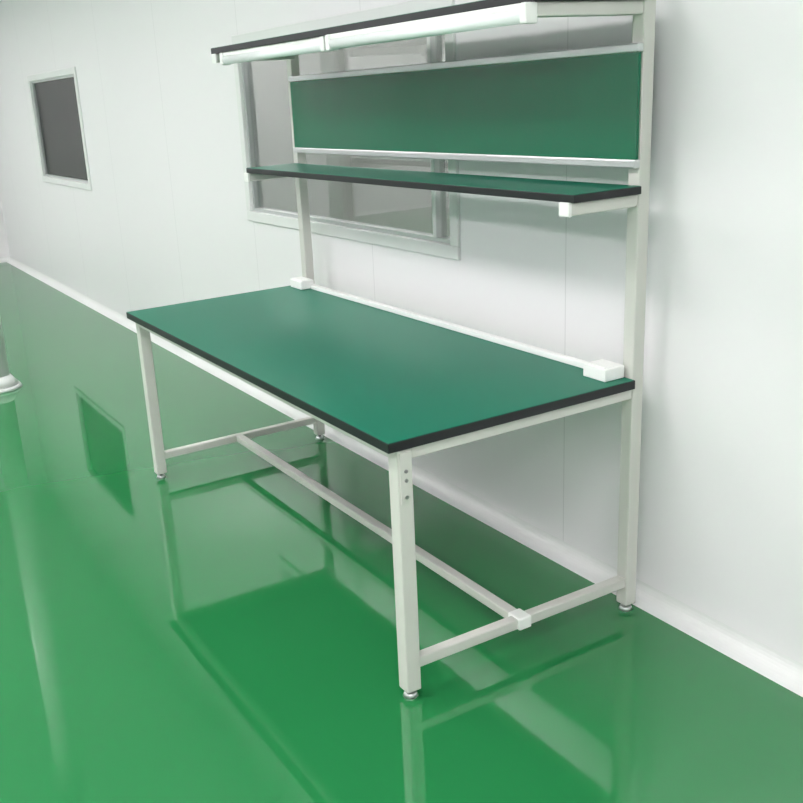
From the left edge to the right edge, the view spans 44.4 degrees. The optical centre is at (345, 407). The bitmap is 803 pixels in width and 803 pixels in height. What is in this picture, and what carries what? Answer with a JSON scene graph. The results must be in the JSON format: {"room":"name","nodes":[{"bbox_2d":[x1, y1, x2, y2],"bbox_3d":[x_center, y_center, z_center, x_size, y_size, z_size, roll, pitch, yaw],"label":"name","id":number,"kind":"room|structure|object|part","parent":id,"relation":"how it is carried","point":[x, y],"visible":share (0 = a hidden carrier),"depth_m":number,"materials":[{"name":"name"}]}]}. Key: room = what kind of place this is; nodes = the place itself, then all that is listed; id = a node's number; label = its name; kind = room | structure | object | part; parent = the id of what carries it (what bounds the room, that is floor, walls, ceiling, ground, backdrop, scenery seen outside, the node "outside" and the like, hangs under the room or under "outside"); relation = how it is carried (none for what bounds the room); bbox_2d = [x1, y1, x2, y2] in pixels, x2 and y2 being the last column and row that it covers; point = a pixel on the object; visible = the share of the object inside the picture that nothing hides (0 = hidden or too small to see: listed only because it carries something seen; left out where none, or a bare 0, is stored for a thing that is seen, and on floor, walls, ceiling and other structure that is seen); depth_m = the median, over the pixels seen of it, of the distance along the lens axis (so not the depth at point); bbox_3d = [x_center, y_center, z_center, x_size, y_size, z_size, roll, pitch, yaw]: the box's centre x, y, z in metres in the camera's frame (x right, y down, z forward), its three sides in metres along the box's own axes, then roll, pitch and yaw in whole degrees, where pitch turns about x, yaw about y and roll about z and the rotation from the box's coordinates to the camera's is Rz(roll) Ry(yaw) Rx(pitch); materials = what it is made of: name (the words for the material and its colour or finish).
{"room":"clean room","nodes":[
{"label":"clean room","id":0,"kind":"room"},
{"bbox_2d":[0,200,9,256],"bbox_3d":[-5.325,-2.704,9.764,7.813,2.950,0.100,-13,20,-27],"label":"wall","id":1,"kind":"structure","parent":0,"point":[4,251],"depth_m":10.86,"materials":[{"name":"white paint"}]},
{"bbox_2d":[0,256,9,262],"bbox_3d":[-6.153,-1.088,9.639,5.613,0.055,0.055,-13,20,-27],"label":"baseboard","id":2,"kind":"structure","parent":1,"relation":"attached to","point":[6,258],"depth_m":10.91,"materials":[{"name":"white"}]},
{"bbox_2d":[344,34,449,235],"bbox_3d":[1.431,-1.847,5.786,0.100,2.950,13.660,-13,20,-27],"label":"window pane","id":3,"kind":"structure","parent":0,"point":[388,206],"depth_m":7.63,"materials":[{"name":"clear glass"}]},
{"bbox_2d":[0,262,802,802],"bbox_3d":[-1.861,0.389,4.464,7.913,0.100,13.860,-13,20,-27],"label":"floor","id":4,"kind":"structure","parent":0,"point":[217,629],"depth_m":2.95,"materials":[{"name":"green paint"}]},
{"bbox_2d":[0,318,21,393],"bbox_3d":[-2.168,-1.518,5.465,0.260,2.950,0.260,-13,20,-27],"label":"shaft","id":5,"kind":"object","parent":4,"relation":"on","point":[8,383],"visible":1,"depth_m":5.84,"materials":[{"name":"white"}]},
{"bbox_2d":[126,0,655,698],"bbox_3d":[-0.039,-0.386,3.412,0.872,1.800,2.061,-13,20,-27],"label":"workbench","id":6,"kind":"object","parent":4,"relation":"on","point":[404,385],"visible":0.84,"depth_m":2.96,"materials":[{"name":"green laminate"}]},
{"bbox_3d":[-0.835,-0.044,4.231,0.045,0.701,0.045,-13,20,-27],"label":"leg","id":7,"kind":"part","parent":6,"relation":"part of","materials":[{"name":"grey metal"}]},
{"bbox_3d":[-0.372,-1.446,4.047,0.355,0.034,0.038,-13,20,-27],"label":"arm","id":8,"kind":"part","parent":6,"relation":"part of","materials":[{"name":"grey metal"}]},
{"bbox_3d":[-0.317,-1.011,4.263,0.238,0.034,0.038,-13,20,-27],"label":"shelf arm","id":9,"kind":"part","parent":6,"relation":"part of","materials":[{"name":"grey metal"}]},
{"bbox_2d":[219,36,329,64],"bbox_3d":[-0.269,-1.287,3.557,0.038,0.048,0.864,-13,20,-27],"label":"tube light","id":10,"kind":"object","parent":6,"relation":"attached to","point":[316,44],"visible":0.79,"depth_m":3.49,"materials":[{"name":"white plastic"}]},
{"bbox_3d":[-0.176,-0.717,4.431,0.042,1.778,0.042,-13,20,-27],"label":"post","id":11,"kind":"part","parent":6,"relation":"part of","materials":[{"name":"grey metal"}]},
{"bbox_2d":[211,0,597,53],"bbox_3d":[0.109,-1.238,3.215,0.363,0.022,1.991,-13,20,-27],"label":"shelf","id":12,"kind":"object","parent":6,"relation":"attached to","point":[483,4],"depth_m":2.75,"materials":[{"name":"black"}]},
{"bbox_3d":[0.156,0.430,2.564,0.045,0.701,0.045,-13,20,-27],"label":"leg","id":13,"kind":"part","parent":6,"relation":"part of","materials":[{"name":"grey metal"}]},
{"bbox_2d":[325,2,536,50],"bbox_3d":[0.196,-1.048,2.727,0.038,0.048,0.984,-13,20,-27],"label":"tube light","id":14,"kind":"object","parent":6,"relation":"attached to","point":[524,12],"visible":1,"depth_m":2.61,"materials":[{"name":"white plastic"}]},
{"bbox_2d":[246,163,640,202],"bbox_3d":[0.183,-0.796,3.409,0.236,0.022,2.031,-13,20,-27],"label":"shelf","id":15,"kind":"object","parent":6,"relation":"attached to","point":[559,191],"depth_m":2.98,"materials":[{"name":"green laminate"}]},
{"bbox_3d":[0.261,-1.157,3.339,0.020,0.022,1.992,-13,20,-27],"label":"board rail","id":16,"kind":"part","parent":6,"relation":"part of","materials":[{"name":"silver metal"}]},
{"bbox_3d":[0.270,-1.019,3.384,0.010,0.293,1.984,-13,20,-27],"label":"board panel","id":17,"kind":"part","parent":6,"relation":"part of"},
{"bbox_3d":[0.278,-0.880,3.428,0.020,0.022,1.992,-13,20,-27],"label":"board rail","id":18,"kind":"part","parent":6,"relation":"part of","materials":[{"name":"silver metal"}]},
{"bbox_3d":[0.594,-0.984,2.423,0.355,0.034,0.038,-13,20,-27],"label":"arm","id":19,"kind":"part","parent":6,"relation":"part of","materials":[{"name":"grey metal"}]},
{"bbox_3d":[0.673,-0.537,2.598,0.238,0.034,0.038,-13,20,-27],"label":"shelf arm","id":20,"kind":"part","parent":6,"relation":"part of","materials":[{"name":"grey metal"}]},
{"bbox_3d":[0.815,-0.243,2.765,0.042,1.778,0.042,-13,20,-27],"label":"post","id":21,"kind":"part","parent":6,"relation":"part of","materials":[{"name":"grey metal"}]},
{"bbox_2d":[0,0,802,663],"bbox_3d":[-0.405,-1.420,4.816,0.060,2.950,13.660,-13,20,-27],"label":"wall","id":22,"kind":"structure","parent":0,"point":[163,220],"depth_m":3.12,"materials":[{"name":"white paint"}]},
{"bbox_2d":[27,67,91,190],"bbox_3d":[-2.336,-2.286,8.074,0.071,0.903,1.550,-13,20,-27],"label":"frame","id":23,"kind":"object","parent":22,"relation":"attached to","point":[67,72],"visible":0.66,"depth_m":8.14,"materials":[{"name":"white metal"}]},
{"bbox_2d":[34,77,87,179],"bbox_3d":[-2.332,-2.287,8.076,0.006,0.803,1.450,-13,20,-27],"label":"pane","id":24,"kind":"object","parent":22,"relation":"attached to","point":[57,105],"visible":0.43,"depth_m":8.07,"materials":[{"name":"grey glass"}]},
{"bbox_2d":[231,0,460,259],"bbox_3d":[-0.045,-1.190,4.223,0.071,0.903,1.855,-13,20,-27],"label":"frame","id":25,"kind":"object","parent":22,"relation":"attached to","point":[438,243],"visible":0.44,"depth_m":4.04,"materials":[{"name":"white metal"}]},
{"bbox_2d":[251,48,352,220],"bbox_3d":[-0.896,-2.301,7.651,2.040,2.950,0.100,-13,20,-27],"label":"window pane","id":26,"kind":"structure","parent":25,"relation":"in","point":[331,199],"depth_m":7.89,"materials":[{"name":"clear glass"}]},
{"bbox_2d":[7,256,802,696],"bbox_3d":[-0.368,-0.033,5.232,0.055,0.055,13.660,-13,20,-27],"label":"baseboard","id":27,"kind":"structure","parent":22,"relation":"attached to","point":[766,661],"depth_m":3.44,"materials":[{"name":"white plastic"}]}
]}

